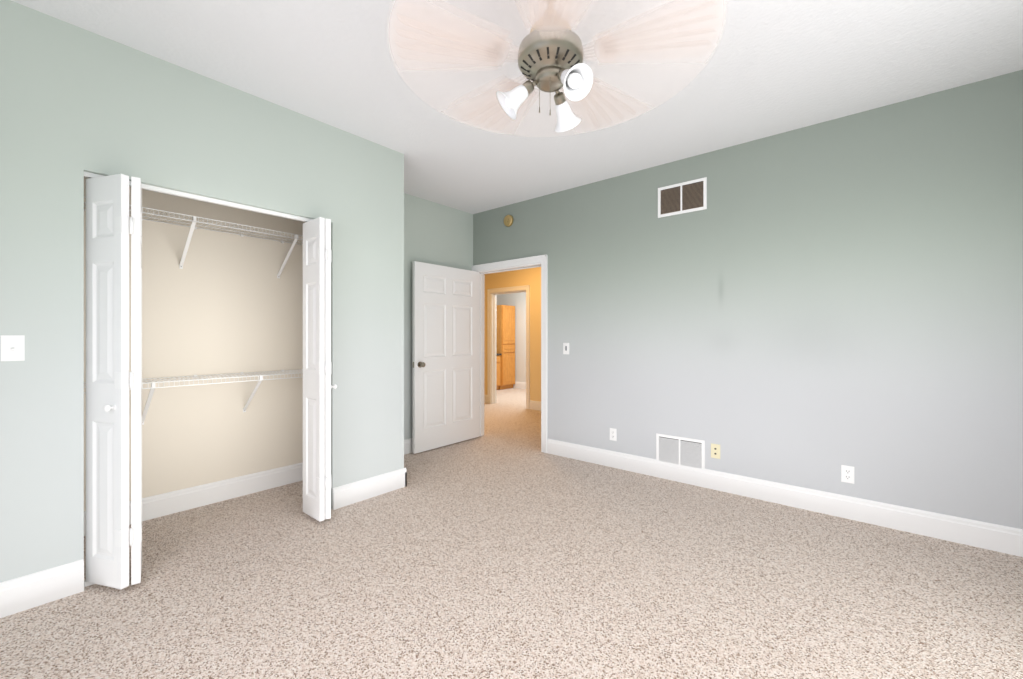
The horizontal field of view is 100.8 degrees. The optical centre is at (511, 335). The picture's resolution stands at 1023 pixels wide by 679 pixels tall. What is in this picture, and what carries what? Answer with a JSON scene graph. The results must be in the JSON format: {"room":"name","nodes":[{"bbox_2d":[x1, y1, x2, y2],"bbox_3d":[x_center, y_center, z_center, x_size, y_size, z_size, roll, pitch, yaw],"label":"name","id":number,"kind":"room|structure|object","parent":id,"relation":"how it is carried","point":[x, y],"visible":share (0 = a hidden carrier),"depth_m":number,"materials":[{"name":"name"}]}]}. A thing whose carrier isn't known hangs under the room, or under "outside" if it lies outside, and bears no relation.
{"room":"empty bedroom","nodes":[
{"label":"empty bedroom","id":0,"kind":"room"},
{"bbox_2d":[0,0,403,582],"bbox_3d":[-1.852,-0.130,2.449,0.110,2.750,2.850,0,0,40],"label":"wall","id":1,"kind":"structure","parent":0,"point":[76,102],"depth_m":2.15,"materials":[{"name":"green paint"}]},
{"bbox_2d":[1,335,24,360],"bbox_3d":[-2.235,0.055,1.895,0.019,0.115,0.070,0,0,40],"label":"light switch","id":2,"kind":"object","parent":1,"relation":"attached to","point":[12,347],"visible":1,"depth_m":1.90,"materials":[{"name":"white plastic"}]},
{"bbox_2d":[0,559,83,617],"bbox_3d":[-2.398,1.169,1.705,0.016,0.152,0.950,0,0,40],"label":"baseboard","id":3,"kind":"structure","parent":1,"relation":"attached to","point":[26,592],"depth_m":1.96,"materials":[{"name":"white wood"}]},
{"bbox_2d":[84,174,141,589],"bbox_3d":[-1.966,0.225,2.114,0.271,2.040,0.222,0,0,40],"label":"bifold door","id":4,"kind":"structure","parent":1,"relation":"in","point":[107,381],"depth_m":2.07,"materials":[{"name":"white wood"}]},
{"bbox_2d":[84,172,312,221],"bbox_3d":[-1.725,-0.804,2.584,0.028,0.022,1.260,0,0,40],"label":"track rail","id":5,"kind":"object","parent":1,"relation":"attached to","point":[199,198],"visible":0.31,"depth_m":2.51,"materials":[{"name":"white metal"}]},
{"bbox_2d":[303,217,336,521],"bbox_3d":[-1.289,0.225,2.915,0.272,2.040,0.181,0,0,40],"label":"bifold door","id":6,"kind":"structure","parent":1,"relation":"in","point":[317,386],"depth_m":2.82,"materials":[{"name":"white wood"}]},
{"bbox_2d":[333,468,403,509],"bbox_3d":[-1.091,1.169,3.252,0.016,0.152,0.580,0,0,40],"label":"baseboard","id":7,"kind":"structure","parent":1,"relation":"attached to","point":[351,493],"depth_m":3.23,"materials":[{"name":"white wood"}]},
{"bbox_2d":[404,468,406,486],"bbox_3d":[-1.173,1.169,3.751,0.786,0.152,0.016,0,0,40],"label":"baseboard","id":8,"kind":"structure","parent":1,"relation":"attached to","point":[405,472],"depth_m":3.49,"materials":[{"name":"white wood"}]},
{"bbox_2d":[84,178,472,510],"bbox_3d":[-1.950,-0.130,3.579,0.120,2.750,4.690,0,0,40],"label":"wall","id":9,"kind":"structure","parent":0,"point":[223,303],"depth_m":3.22,"materials":[{"name":"beige paint"}]},
{"bbox_2d":[84,462,302,535],"bbox_3d":[-2.193,1.169,2.665,0.690,0.152,2.740,0,0,40],"label":"baseboard","id":10,"kind":"structure","parent":9,"relation":"attached to","point":[163,504],"depth_m":3.16,"materials":[{"name":"white wood"}]},
{"bbox_2d":[404,438,412,454],"bbox_3d":[-0.982,1.169,4.620,0.016,0.152,1.590,0,0,40],"label":"baseboard","id":11,"kind":"structure","parent":9,"relation":"attached to","point":[408,443],"depth_m":4.48,"materials":[{"name":"white wood"}]},
{"bbox_2d":[0,388,1022,678],"bbox_3d":[-0.077,1.275,4.680,8.520,0.060,8.790,0,0,40],"label":"floor","id":12,"kind":"structure","parent":0,"point":[504,546],"depth_m":2.06,"materials":[{"name":"beige carpet"}]},
{"bbox_2d":[496,353,501,389],"bbox_3d":[-0.652,0.825,9.814,0.754,0.840,0.430,0,0,40],"label":"base cabinet","id":13,"kind":"object","parent":12,"relation":"on","point":[498,382],"visible":0.15,"depth_m":9.62,"materials":[{"name":"brown wood"}]},
{"bbox_2d":[497,305,514,389],"bbox_3d":[-0.345,0.265,10.163,0.774,1.960,0.480,0,0,40],"label":"cabinet","id":14,"kind":"object","parent":12,"relation":"on","point":[506,331],"visible":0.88,"depth_m":9.84,"materials":[{"name":"brown wood"}]},
{"bbox_2d":[497,292,525,381],"bbox_3d":[1.835,-0.130,8.740,6.200,2.750,0.120,0,0,40],"label":"wall","id":15,"kind":"structure","parent":0,"point":[517,301],"depth_m":10.04,"materials":[{"name":"paint"}]},
{"bbox_2d":[513,382,525,388],"bbox_3d":[1.035,1.169,9.327,3.980,0.152,0.016,0,0,40],"label":"baseboard","id":16,"kind":"structure","parent":15,"relation":"attached to","point":[522,385],"depth_m":10.01,"materials":[{"name":"white wood"}]},
{"bbox_2d":[484,267,540,400],"bbox_3d":[0.861,-0.130,6.814,5.000,2.750,0.120,0,0,40],"label":"wall","id":17,"kind":"structure","parent":0,"point":[531,277],"depth_m":7.18,"materials":[{"name":"paint"}]},
{"bbox_2d":[484,395,487,402],"bbox_3d":[-0.764,1.169,8.098,0.860,0.152,0.016,0,0,40],"label":"baseboard","id":18,"kind":"structure","parent":17,"relation":"attached to","point":[485,396],"depth_m":7.85,"materials":[{"name":"white wood"}]},
{"bbox_2d":[487,285,529,408],"bbox_3d":[-0.015,0.190,7.558,0.980,2.110,0.176,0,0,40],"label":"trim","id":19,"kind":"structure","parent":17,"relation":"attached to","point":[493,293],"depth_m":7.77,"materials":[{"name":"white wood"}]},
{"bbox_2d":[530,400,540,410],"bbox_3d":[1.520,1.169,6.168,3.160,0.152,0.016,0,0,40],"label":"baseboard","id":20,"kind":"structure","parent":17,"relation":"attached to","point":[535,405],"depth_m":7.10,"materials":[{"name":"white wood"}]},
{"bbox_2d":[11,0,1022,213],"bbox_3d":[-0.077,-1.555,4.680,8.520,0.100,8.790,0,0,40],"label":"ceiling","id":21,"kind":"structure","parent":0,"point":[773,67],"depth_m":2.39,"materials":[{"name":"white paint"}]},
{"bbox_2d":[385,0,726,136],"bbox_3d":[0.163,-1.201,1.774,1.340,0.607,1.340,0,0,40],"label":"ceiling fan","id":22,"kind":"object","parent":21,"relation":"hanging from","point":[551,54],"visible":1,"depth_m":1.69,"materials":[{"name":"grey metal"}]},
{"bbox_2d":[473,70,1022,528],"bbox_3d":[1.446,-0.130,3.694,4.920,2.750,0.130,0,0,40],"label":"wall","id":23,"kind":"structure","parent":0,"point":[815,306],"depth_m":2.99,"materials":[{"name":"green paint"}]},
{"bbox_2d":[412,261,478,453],"bbox_3d":[-0.713,0.226,4.805,0.182,2.015,0.979,0,0,40],"label":"door","id":24,"kind":"structure","parent":23,"relation":"in","point":[445,364],"depth_m":4.75,"materials":[{"name":"white wood"}]},
{"bbox_2d":[504,215,513,226],"bbox_3d":[-0.039,-1.320,4.842,0.134,0.134,0.034,0,0,40],"label":"disc","id":25,"kind":"object","parent":23,"relation":"attached to","point":[508,220],"visible":0.98,"depth_m":4.82,"materials":[{"name":"brown"}]},
{"bbox_2d":[472,254,547,452],"bbox_3d":[0.000,0.190,4.920,1.132,2.110,0.186,0,0,40],"label":"trim","id":26,"kind":"structure","parent":23,"relation":"attached to","point":[541,261],"depth_m":4.65,"materials":[{"name":"white wood"}]},
{"bbox_2d":[563,343,568,353],"bbox_3d":[0.560,0.130,4.351,0.072,0.118,0.010,0,0,40],"label":"switch","id":27,"kind":"object","parent":23,"relation":"attached to","point":[565,348],"visible":1,"depth_m":4.35,"materials":[{"name":"white plastic"}]},
{"bbox_2d":[610,428,616,440],"bbox_3d":[0.963,0.935,4.012,0.070,0.115,0.008,0,0,40],"label":"electrical outlet","id":28,"kind":"object","parent":23,"relation":"attached to","point":[613,434],"visible":1,"depth_m":4.01,"materials":[{"name":"white plastic"}]},
{"bbox_2d":[656,433,704,468],"bbox_3d":[1.436,0.993,3.612,0.405,0.262,0.008,0,0,40],"label":"air vent","id":29,"kind":"object","parent":23,"relation":"in","point":[689,452],"visible":1,"depth_m":3.60,"materials":[{"name":"white metal"}]},
{"bbox_2d":[658,177,706,217],"bbox_3d":[1.447,-1.173,3.603,0.405,0.262,0.008,0,0,40],"label":"air vent","id":30,"kind":"object","parent":23,"relation":"in","point":[683,197],"visible":1,"depth_m":3.59,"materials":[{"name":"white metal"}]},
{"bbox_2d":[711,443,719,458],"bbox_3d":[1.654,0.935,3.429,0.070,0.115,0.006,0,0,40],"label":"outlet plate","id":31,"kind":"object","parent":23,"relation":"attached to","point":[715,450],"visible":1,"depth_m":3.43,"materials":[{"name":"beige plastic"}]},
{"bbox_2d":[547,439,1022,556],"bbox_3d":[1.773,1.169,3.322,3.640,0.152,0.016,0,0,40],"label":"baseboard","id":32,"kind":"structure","parent":23,"relation":"attached to","point":[994,537],"depth_m":2.97,"materials":[{"name":"white wood"}]},
{"bbox_2d":[841,465,853,483],"bbox_3d":[2.295,0.945,2.886,0.070,0.115,0.008,0,0,40],"label":"electrical outlet","id":33,"kind":"object","parent":23,"relation":"attached to","point":[847,474],"visible":1,"depth_m":2.88,"materials":[{"name":"white plastic"}]},
{"bbox_3d":[-2.193,-0.130,2.665,0.690,2.750,2.740,0,0,40],"label":"liner","id":34,"kind":"object","parent":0,"visible":0},
{"bbox_2d":[84,369,302,424],"bbox_3d":[-2.318,0.438,2.771,0.362,0.319,2.740,0,0,40],"label":"closet shelf","id":35,"kind":"object","parent":34,"relation":"attached to","point":[153,387],"visible":0.4,"depth_m":2.98,"materials":[{"name":"white metal"}]},
{"bbox_2d":[84,196,302,277],"bbox_3d":[-2.318,-0.637,2.771,0.362,0.319,2.740,0,0,40],"label":"closet shelf","id":36,"kind":"object","parent":34,"relation":"attached to","point":[192,226],"visible":0.52,"depth_m":3.00,"materials":[{"name":"white metal"}]}
]}

